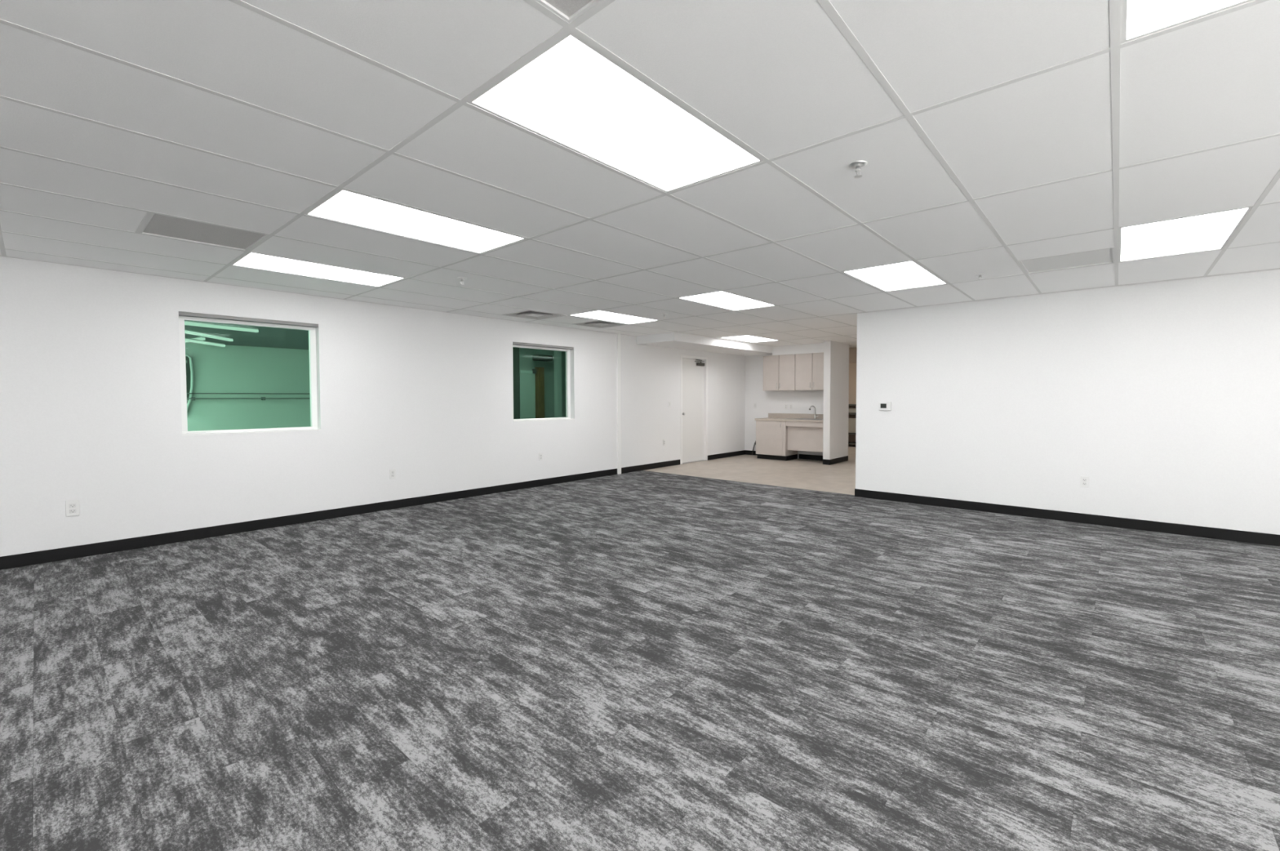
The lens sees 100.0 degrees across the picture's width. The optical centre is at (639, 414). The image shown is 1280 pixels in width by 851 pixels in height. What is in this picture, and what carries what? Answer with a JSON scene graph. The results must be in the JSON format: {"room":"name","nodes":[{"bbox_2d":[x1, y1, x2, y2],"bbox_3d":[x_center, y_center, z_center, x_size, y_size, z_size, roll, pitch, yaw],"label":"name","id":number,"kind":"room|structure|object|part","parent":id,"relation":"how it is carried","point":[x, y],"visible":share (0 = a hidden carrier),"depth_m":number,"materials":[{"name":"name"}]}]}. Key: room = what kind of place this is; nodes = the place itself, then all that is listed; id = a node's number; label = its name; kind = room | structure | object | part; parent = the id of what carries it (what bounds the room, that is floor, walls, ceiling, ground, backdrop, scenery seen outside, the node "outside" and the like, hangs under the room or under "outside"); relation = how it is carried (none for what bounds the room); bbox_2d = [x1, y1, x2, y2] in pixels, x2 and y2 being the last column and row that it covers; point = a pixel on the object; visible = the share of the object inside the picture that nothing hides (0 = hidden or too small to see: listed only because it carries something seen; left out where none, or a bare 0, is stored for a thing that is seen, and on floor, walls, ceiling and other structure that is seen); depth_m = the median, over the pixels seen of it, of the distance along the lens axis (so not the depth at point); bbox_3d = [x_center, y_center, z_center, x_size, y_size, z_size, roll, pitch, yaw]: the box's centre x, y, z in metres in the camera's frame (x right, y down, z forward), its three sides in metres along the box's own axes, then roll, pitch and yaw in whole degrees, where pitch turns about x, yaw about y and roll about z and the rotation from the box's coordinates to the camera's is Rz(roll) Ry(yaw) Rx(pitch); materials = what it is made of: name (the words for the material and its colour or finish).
{"room":"empty office space","nodes":[
{"label":"empty office space","id":0,"kind":"room"},
{"bbox_2d":[184,320,308,349],"bbox_3d":[-5.855,-1.642,10.519,9.570,0.050,12.150,1,2,42],"label":"ceiling","id":1,"kind":"structure","parent":0,"point":[272,337],"depth_m":11.24,"materials":[{"name":"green paint"}]},
{"bbox_2d":[185,336,204,342],"bbox_3d":[-9.535,-1.595,11.421,1.149,0.065,0.064,1,2,31],"label":"light","id":2,"kind":"object","parent":1,"relation":"attached to","point":[202,338],"visible":0.43,"depth_m":11.17,"materials":[{"name":"white metal"}]},
{"bbox_2d":[185,337,225,346],"bbox_3d":[-8.984,-1.487,10.140,0.064,0.065,3.560,0,2,-8],"label":"light","id":3,"kind":"object","parent":1,"relation":"hanging from","point":[189,340],"visible":0.36,"depth_m":11.24,"materials":[{"name":"white metal"}]},
{"bbox_2d":[184,328,233,341],"bbox_3d":[-7.962,-1.466,9.393,0.064,0.065,2.833,0,2,-10],"label":"light","id":4,"kind":"object","parent":1,"relation":"attached to","point":[186,331],"visible":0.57,"depth_m":10.00,"materials":[{"name":"white metal"}]},
{"bbox_2d":[184,320,258,332],"bbox_3d":[-7.171,-1.431,8.190,0.064,0.065,2.527,1,2,24],"label":"light","id":5,"kind":"object","parent":1,"relation":"attached to","point":[186,322],"visible":0.36,"depth_m":8.80,"materials":[{"name":"white metal"}]},
{"bbox_2d":[185,342,310,431],"bbox_3d":[-10.651,-0.317,12.250,0.150,2.680,8.300,1,2,42],"label":"wall","id":6,"kind":"structure","parent":0,"point":[228,368],"depth_m":13.24,"materials":[{"name":"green paint"}]},
{"bbox_2d":[185,353,193,410],"bbox_3d":[-10.704,-0.669,11.987,0.086,1.432,1.155,1,2,42],"label":"pipe","id":7,"kind":"object","parent":6,"relation":"attached to","point":[189,369],"visible":0.13,"depth_m":12.34,"materials":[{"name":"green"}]},
{"bbox_2d":[186,392,310,399],"bbox_3d":[-10.438,-0.417,12.258,0.154,0.179,7.300,1,2,42],"label":"wall handrail","id":8,"kind":"object","parent":6,"relation":"attached to","point":[191,397],"visible":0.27,"depth_m":13.14,"materials":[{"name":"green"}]},
{"bbox_3d":[-10.391,-0.492,12.213,0.028,0.028,7.300,1,2,42],"label":"rail","id":9,"kind":"part","parent":8,"relation":"part of","materials":[{"name":"grey"}]},
{"bbox_3d":[-10.390,-0.372,12.217,0.028,0.028,7.300,1,2,42],"label":"rail","id":10,"kind":"part","parent":8,"relation":"part of","materials":[{"name":"grey"}]},
{"bbox_2d":[0,256,745,556],"bbox_3d":[-2.765,-0.156,6.720,0.150,2.660,15.500,1,2,42],"label":"wall","id":11,"kind":"structure","parent":0,"point":[91,393],"depth_m":5.57,"materials":[{"name":"white paint"}]},
{"bbox_2d":[65,499,79,516],"bbox_3d":[-4.697,0.772,4.447,0.012,0.132,0.080,1,2,42],"label":"power outlet","id":12,"kind":"object","parent":11,"relation":"attached to","point":[72,507],"visible":1,"depth_m":4.44,"materials":[{"name":"white plastic"}]},
{"bbox_2d":[69,502,75,507],"bbox_3d":[-4.695,0.750,4.444,0.005,0.033,0.039,1,2,42],"label":"receptacle","id":13,"kind":"object","parent":12,"relation":"attached to","point":[71,504],"depth_m":4.44,"materials":[{"name":"grey plastic"}]},
{"bbox_2d":[69,508,75,513],"bbox_3d":[-4.695,0.794,4.445,0.005,0.033,0.039,1,2,42],"label":"receptacle","id":14,"kind":"object","parent":12,"relation":"attached to","point":[71,510],"depth_m":4.44,"materials":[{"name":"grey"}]},
{"bbox_2d":[178,311,320,435],"bbox_3d":[-3.904,-0.395,5.427,0.154,1.146,1.157,1,2,42],"label":"window","id":15,"kind":"structure","parent":11,"relation":"in","point":[183,316],"depth_m":5.37,"materials":[{"name":"white paint"}]},
{"bbox_3d":[-3.882,0.172,5.426,0.099,0.013,1.157,1,2,42],"label":"sill","id":16,"kind":"part","parent":15,"relation":"part of","materials":[{"name":"white paint"}]},
{"bbox_2d":[0,449,745,569],"bbox_3d":[-2.652,1.062,6.761,0.009,0.102,15.350,1,2,42],"label":"baseboard","id":17,"kind":"structure","parent":11,"relation":"attached to","point":[6,562],"depth_m":5.53,"materials":[{"name":"black plastic"}]},
{"bbox_2d":[389,468,395,479],"bbox_3d":[-2.952,0.705,6.412,0.011,0.115,0.070,1,2,42],"label":"power outlet","id":18,"kind":"object","parent":11,"relation":"attached to","point":[392,472],"visible":1,"depth_m":6.41,"materials":[{"name":"white plastic"}]},
{"bbox_2d":[538,453,542,460],"bbox_3d":[-1.487,0.629,8.060,0.011,0.115,0.070,1,2,42],"label":"power outlet","id":19,"kind":"object","parent":11,"relation":"attached to","point":[540,455],"visible":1,"depth_m":8.06,"materials":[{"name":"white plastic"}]},
{"bbox_2d":[512,342,574,422],"bbox_3d":[-1.483,-0.487,8.151,0.154,1.146,1.155,1,2,42],"label":"window","id":20,"kind":"structure","parent":11,"relation":"in","point":[517,344],"depth_m":8.40,"materials":[{"name":"white paint"}]},
{"bbox_3d":[-1.461,0.080,8.151,0.099,0.013,1.155,1,2,42],"label":"sill","id":21,"kind":"part","parent":20,"relation":"part of","materials":[{"name":"white paint"}]},
{"bbox_2d":[616,333,621,474],"bbox_3d":[-0.365,-0.185,9.286,0.030,2.424,0.080,1,2,42],"label":"trim","id":22,"kind":"structure","parent":11,"relation":"attached to","point":[618,335],"depth_m":9.27,"materials":[{"name":"white paint"}]},
{"bbox_2d":[680,355,707,464],"bbox_3d":[1.083,-0.113,11.003,0.219,2.165,0.930,1,2,42],"label":"door","id":23,"kind":"structure","parent":11,"relation":"in","point":[694,369],"depth_m":11.05,"materials":[{"name":"white paint"}]},
{"bbox_2d":[519,347,565,417],"bbox_3d":[-2.588,-0.332,11.990,0.150,2.680,5.680,1,2,42],"label":"wall","id":24,"kind":"structure","parent":0,"point":[526,362],"depth_m":12.39,"materials":[{"name":"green paint"}]},
{"bbox_2d":[532,354,552,361],"bbox_3d":[-2.137,-1.246,11.772,0.220,0.120,0.400,1,2,42],"label":"light","id":25,"kind":"object","parent":24,"relation":"attached to","point":[537,357],"depth_m":11.67,"materials":[{"name":"grey"}]},
{"bbox_2d":[0,444,1279,850],"bbox_3d":[2.899,1.197,4.543,11.300,0.060,19.700,1,2,42],"label":"floor","id":26,"kind":"structure","parent":0,"point":[636,660],"depth_m":2.50,"materials":[{"name":"grey carpet"}]},
{"bbox_2d":[642,470,854,495],"bbox_3d":[1.466,1.045,8.490,3.870,0.004,0.020,1,2,42],"label":"trim","id":27,"kind":"structure","parent":26,"relation":"on","point":[642,470],"depth_m":8.20,"materials":[{"name":"grey"}]},
{"bbox_2d":[755,420,798,460],"bbox_3d":[2.953,0.531,11.608,0.695,0.829,0.615,1,2,42],"label":"base cabinet","id":28,"kind":"object","parent":26,"relation":"on","point":[771,436],"visible":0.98,"depth_m":11.38,"materials":[{"name":"beige laminate"}]},
{"bbox_3d":[2.747,0.487,11.427,0.623,0.722,0.019,1,2,42],"label":"door","id":29,"kind":"part","parent":28,"relation":"part of","materials":[{"name":"beige laminate"}]},
{"bbox_2d":[755,413,823,422],"bbox_3d":[3.257,0.052,11.335,1.525,0.142,0.615,1,2,42],"label":"countertop","id":30,"kind":"structure","parent":28,"relation":"on","point":[771,416],"depth_m":11.50,"materials":[{"name":"grey laminate"}]},
{"bbox_2d":[786,421,822,452],"bbox_3d":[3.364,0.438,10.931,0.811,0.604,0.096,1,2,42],"label":"base cabinet","id":31,"kind":"object","parent":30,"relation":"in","point":[806,436],"visible":0.94,"depth_m":10.95,"materials":[{"name":"beige laminate"}]},
{"bbox_2d":[798,417,822,419],"bbox_3d":[3.540,0.162,11.111,0.592,0.154,0.432,1,2,42],"label":"sink","id":32,"kind":"object","parent":30,"relation":"in","point":[800,418],"visible":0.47,"depth_m":11.24,"materials":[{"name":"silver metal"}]},
{"bbox_2d":[808,405,818,418],"bbox_3d":[3.649,-0.058,11.282,0.202,0.278,0.088,0,2,6],"label":"kitchen faucet","id":33,"kind":"object","parent":30,"relation":"on","point":[811,406],"visible":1,"depth_m":11.28,"materials":[{"name":"silver metal"}]},
{"bbox_2d":[848,404,856,444],"bbox_3d":[5.689,0.267,14.665,1.500,1.150,0.480,1,2,42],"label":"storage shelf","id":34,"kind":"object","parent":26,"relation":"on","point":[849,413],"visible":0.08,"depth_m":14.37,"materials":[{"name":"grey"}]},
{"bbox_2d":[848,417,856,432],"bbox_3d":[5.684,0.271,14.696,1.150,0.400,0.380,1,2,42],"label":"base cabinet","id":35,"kind":"object","parent":34,"relation":"on","point":[851,420],"visible":0.04,"depth_m":14.43,"materials":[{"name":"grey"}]},
{"bbox_2d":[848,407,856,412],"bbox_3d":[5.683,-0.134,14.684,1.150,0.130,0.380,1,2,42],"label":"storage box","id":36,"kind":"object","parent":34,"relation":"on","point":[851,409],"visible":0.04,"depth_m":14.41,"materials":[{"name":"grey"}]},
{"bbox_2d":[0,0,1279,347],"bbox_3d":[2.851,-1.262,4.592,11.606,0.007,20.750,1,2,42],"label":"ceiling","id":37,"kind":"structure","parent":0,"point":[992,136],"depth_m":2.37,"materials":[{"name":"tile"}]},
{"bbox_2d":[140,213,267,250],"bbox_3d":[-2.920,-1.248,3.602,0.610,0.069,0.610,1,2,42],"label":"ceiling vent","id":38,"kind":"object","parent":37,"relation":"in","point":[157,224],"visible":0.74,"depth_m":3.61,"materials":[{"name":"white metal"}]},
{"bbox_2d":[231,252,404,286],"bbox_3d":[-2.768,-1.273,4.690,0.610,0.048,1.219,1,2,42],"label":"ceiling light","id":39,"kind":"object","parent":37,"relation":"attached to","point":[255,260],"visible":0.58,"depth_m":4.64,"materials":[{"name":"white plastic"}]},
{"bbox_2d":[305,189,525,253],"bbox_3d":[-1.401,-1.238,3.477,0.610,0.048,1.219,1,2,42],"label":"ceiling light","id":40,"kind":"object","parent":37,"relation":"attached to","point":[345,206],"visible":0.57,"depth_m":3.40,"materials":[{"name":"white plastic"}]},
{"bbox_2d":[457,276,466,284],"bbox_3d":[-1.637,-1.231,4.939,0.080,0.067,0.080,1,2,42],"label":"sprinkler","id":41,"kind":"object","parent":37,"relation":"attached to","point":[461,278],"visible":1,"depth_m":4.93,"materials":[{"name":"silver metal"}]},
{"bbox_2d":[502,309,566,319],"bbox_3d":[-1.403,-1.365,7.145,0.610,0.084,0.610,1,2,42],"label":"ceiling vent","id":42,"kind":"object","parent":37,"relation":"in","point":[531,314],"visible":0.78,"depth_m":7.18,"materials":[{"name":"white metal"}]},
{"bbox_3d":[-1.402,-1.327,7.146,0.170,0.008,0.170,1,2,42],"label":"plate","id":43,"kind":"part","parent":42,"relation":"part of","materials":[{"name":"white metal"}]},
{"bbox_2d":[535,0,601,22],"bbox_3d":[-0.185,-1.179,1.174,0.610,0.069,0.610,1,2,42],"label":"ceiling vent","id":44,"kind":"object","parent":37,"relation":"in","point":[569,11],"visible":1,"depth_m":1.53,"materials":[{"name":"grey metal"}]},
{"bbox_2d":[544,0,592,17],"bbox_3d":[-0.185,-1.155,1.175,0.566,0.004,0.566,1,2,42],"label":"grille","id":45,"kind":"object","parent":44,"relation":"attached to","point":[562,8],"depth_m":1.53,"materials":[{"name":"grey metal"}]},
{"bbox_2d":[573,320,629,328],"bbox_3d":[-0.593,-1.396,8.056,0.610,0.084,0.610,1,2,42],"label":"ceiling vent","id":46,"kind":"object","parent":37,"relation":"in","point":[599,323],"visible":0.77,"depth_m":8.10,"materials":[{"name":"white metal"}]},
{"bbox_3d":[-0.593,-1.358,8.057,0.170,0.008,0.170,1,2,42],"label":"plate","id":47,"kind":"part","parent":46,"relation":"part of","materials":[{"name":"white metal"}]},
{"bbox_2d":[571,310,657,324],"bbox_3d":[-0.340,-1.365,7.424,0.610,0.048,1.219,1,2,42],"label":"ceiling light","id":48,"kind":"object","parent":37,"relation":"attached to","point":[601,315],"visible":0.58,"depth_m":7.40,"materials":[{"name":"white plastic"}]},
{"bbox_2d":[466,31,763,192],"bbox_3d":[-0.034,-1.204,2.263,0.610,0.048,1.219,1,2,42],"label":"ceiling light","id":49,"kind":"object","parent":37,"relation":"attached to","point":[571,95],"visible":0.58,"depth_m":2.13,"materials":[{"name":"white plastic"}]},
{"bbox_2d":[636,332,772,355],"bbox_3d":[1.506,-1.393,10.738,0.855,0.171,3.760,1,2,42],"label":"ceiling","id":50,"kind":"structure","parent":37,"relation":"attached to","point":[671,340],"depth_m":10.00,"materials":[{"name":"white paint"}]},
{"bbox_2d":[679,290,773,311],"bbox_3d":[1.028,-1.331,6.210,0.610,0.048,1.219,1,2,42],"label":"ceiling light","id":51,"kind":"object","parent":37,"relation":"attached to","point":[724,300],"visible":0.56,"depth_m":6.17,"materials":[{"name":"white plastic"}]},
{"bbox_2d":[721,335,777,342],"bbox_3d":[2.089,-1.457,10.157,0.610,0.048,1.219,1,2,42],"label":"ceiling light","id":52,"kind":"object","parent":37,"relation":"attached to","point":[744,338],"visible":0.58,"depth_m":10.22,"materials":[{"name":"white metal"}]},
{"bbox_2d":[848,160,866,177],"bbox_3d":[1.036,-1.163,2.551,0.080,0.067,0.080,1,2,42],"label":"sprinkler","id":53,"kind":"object","parent":37,"relation":"attached to","point":[857,165],"visible":1,"depth_m":2.54,"materials":[{"name":"silver metal"}]},
{"bbox_2d":[842,260,946,291],"bbox_3d":[2.395,-1.297,4.996,0.610,0.048,1.219,1,2,42],"label":"ceiling light","id":54,"kind":"object","parent":37,"relation":"attached to","point":[908,274],"visible":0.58,"depth_m":4.95,"materials":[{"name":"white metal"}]},
{"bbox_2d":[974,272,985,281],"bbox_3d":[3.068,-1.241,4.845,0.080,0.067,0.080,1,2,42],"label":"sprinkler","id":55,"kind":"object","parent":37,"relation":"attached to","point":[980,275],"visible":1,"depth_m":4.83,"materials":[{"name":"silver metal"}]},
{"bbox_2d":[1018,248,1114,273],"bbox_3d":[3.509,-1.291,4.414,0.610,0.069,0.610,1,2,42],"label":"ceiling vent","id":56,"kind":"object","parent":37,"relation":"in","point":[1106,255],"visible":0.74,"depth_m":4.43,"materials":[{"name":"grey metal"}]},
{"bbox_2d":[1118,207,1252,262],"bbox_3d":[3.763,-1.262,3.782,0.610,0.048,1.219,1,2,42],"label":"ceiling light","id":57,"kind":"object","parent":37,"relation":"attached to","point":[1208,232],"visible":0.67,"depth_m":3.72,"materials":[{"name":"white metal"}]},
{"bbox_2d":[1120,0,1253,44],"bbox_3d":[1.334,-1.170,1.049,0.610,0.048,1.219,1,2,42],"label":"ceiling light","id":58,"kind":"object","parent":37,"relation":"attached to","point":[1139,18],"visible":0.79,"depth_m":1.55,"materials":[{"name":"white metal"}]},
{"bbox_2d":[744,354,823,457],"bbox_3d":[3.291,-0.336,11.931,2.280,2.660,0.340,1,2,42],"label":"wall","id":59,"kind":"structure","parent":0,"point":[766,402],"depth_m":12.13,"materials":[{"name":"white paint"}]},
{"bbox_2d":[763,354,795,391],"bbox_3d":[3.075,-0.908,11.643,0.752,0.762,0.349,1,2,42],"label":"upper cabinet","id":60,"kind":"object","parent":59,"relation":"attached to","point":[779,371],"visible":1,"depth_m":11.53,"materials":[{"name":"beige laminate"}]},
{"bbox_3d":[2.844,-0.907,11.666,0.369,0.755,0.019,1,2,42],"label":"door","id":61,"kind":"part","parent":60,"relation":"part of","materials":[{"name":"beige laminate"}]},
{"bbox_3d":[3.125,-0.900,11.416,0.369,0.755,0.019,1,2,42],"label":"door","id":62,"kind":"part","parent":60,"relation":"part of","materials":[{"name":"beige laminate"}]},
{"bbox_2d":[745,449,822,460],"bbox_3d":[3.238,0.888,11.786,2.121,0.102,0.009,1,2,42],"label":"baseboard","id":63,"kind":"structure","parent":59,"relation":"attached to","point":[747,451],"depth_m":11.50,"materials":[{"name":"black plastic"}]},
{"bbox_2d":[768,413,823,418],"bbox_3d":[3.447,0.024,11.563,1.505,0.102,0.020,1,2,42],"label":"backsplash","id":64,"kind":"structure","parent":59,"relation":"attached to","point":[770,415],"depth_m":11.64,"materials":[{"name":"grey laminate"}]},
{"bbox_2d":[795,352,823,390],"bbox_3d":[3.634,-0.894,11.146,0.741,0.762,0.349,1,2,42],"label":"upper cabinet","id":65,"kind":"object","parent":59,"relation":"attached to","point":[809,367],"visible":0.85,"depth_m":11.07,"materials":[{"name":"beige laminate"}]},
{"bbox_3d":[3.405,-0.893,11.167,0.364,0.755,0.019,1,2,42],"label":"door","id":66,"kind":"part","parent":65,"relation":"part of","materials":[{"name":"beige laminate"}]},
{"bbox_3d":[3.682,-0.886,10.921,0.364,0.755,0.019,1,2,42],"label":"door","id":67,"kind":"part","parent":65,"relation":"part of","materials":[{"name":"beige laminate"}]},
{"bbox_2d":[772,342,823,355],"bbox_3d":[3.444,-1.391,11.317,1.275,0.222,0.320,1,2,42],"label":"wall","id":68,"kind":"structure","parent":0,"point":[816,347],"depth_m":11.23,"materials":[{"name":"white paint"}]},
{"bbox_2d":[822,340,848,459],"bbox_3d":[3.984,-0.306,10.894,0.135,2.660,0.970,1,2,42],"label":"wall partition","id":69,"kind":"structure","parent":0,"point":[836,354],"depth_m":10.70,"materials":[{"name":"white paint"}]},
{"bbox_2d":[822,455,848,464],"bbox_3d":[3.982,0.913,10.918,0.144,0.102,0.959,1,2,42],"label":"baseboard","id":70,"kind":"structure","parent":69,"relation":"attached to","point":[838,460],"depth_m":10.72,"materials":[{"name":"black plastic"}]},
{"bbox_2d":[848,362,856,444],"bbox_3d":[7.319,-0.401,13.642,6.030,2.660,0.150,1,2,42],"label":"wall","id":71,"kind":"structure","parent":0,"point":[852,366],"depth_m":14.82,"materials":[{"name":"beige paint"}]},
{"bbox_2d":[848,346,857,363],"bbox_3d":[5.383,-0.269,11.465,5.730,2.424,0.120,1,2,42],"label":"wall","id":72,"kind":"structure","parent":0,"point":[852,351],"depth_m":11.93,"materials":[{"name":"beige paint"}]},
{"bbox_2d":[855,269,1279,534],"bbox_3d":[5.631,-0.118,4.766,7.260,2.660,0.150,1,2,42],"label":"wall","id":73,"kind":"structure","parent":0,"point":[1166,394],"depth_m":5.54,"materials":[{"name":"white paint"}]},
{"bbox_2d":[878,401,891,410],"bbox_3d":[3.133,-0.112,6.871,0.150,0.110,0.024,1,2,42],"label":"thermostat","id":74,"kind":"object","parent":73,"relation":"attached to","point":[882,406],"visible":1,"depth_m":6.86,"materials":[{"name":"white plastic"}]},
{"bbox_2d":[854,488,1279,546],"bbox_3d":[5.629,1.100,4.804,7.269,0.102,0.159,1,2,42],"label":"baseboard","id":75,"kind":"structure","parent":73,"relation":"attached to","point":[1268,539],"depth_m":5.57,"materials":[{"name":"black plastic"}]},
{"bbox_2d":[1080,475,1088,487],"bbox_3d":[4.622,0.694,5.583,0.070,0.115,0.011,1,2,42],"label":"power outlet","id":76,"kind":"object","parent":73,"relation":"attached to","point":[1084,480],"visible":1,"depth_m":5.58,"materials":[{"name":"white plastic"}]},
{"bbox_3d":[-5.741,1.031,10.609,9.420,0.060,12.000,1,2,42],"label":"floor","id":77,"kind":"structure","parent":0,"visible":0},
{"bbox_2d":[512,346,519,418],"bbox_3d":[-2.669,-0.342,11.372,0.150,2.620,0.190,1,2,42],"label":"post","id":78,"kind":"object","parent":77,"relation":"on","point":[515,350],"visible":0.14,"depth_m":11.32,"materials":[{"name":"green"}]},
{"bbox_2d":[519,368,536,418],"bbox_3d":[-2.421,-0.021,11.638,0.100,1.960,0.400,1,2,42],"label":"door","id":79,"kind":"structure","parent":77,"relation":"on","point":[527,378],"depth_m":11.63,"materials":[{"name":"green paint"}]},
{"bbox_2d":[534,366,544,417],"bbox_3d":[-2.208,-0.048,11.840,0.130,2.000,0.157,1,2,42],"label":"timber post","id":80,"kind":"object","parent":77,"relation":"on","point":[540,375],"visible":0.64,"depth_m":11.77,"materials":[{"name":"brown wood"}]},
{"bbox_2d":[554,350,562,417],"bbox_3d":[-1.858,-0.370,12.186,0.120,2.620,0.135,1,2,42],"label":"column","id":81,"kind":"structure","parent":77,"relation":"on","point":[557,354],"depth_m":12.13,"materials":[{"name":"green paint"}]}
]}

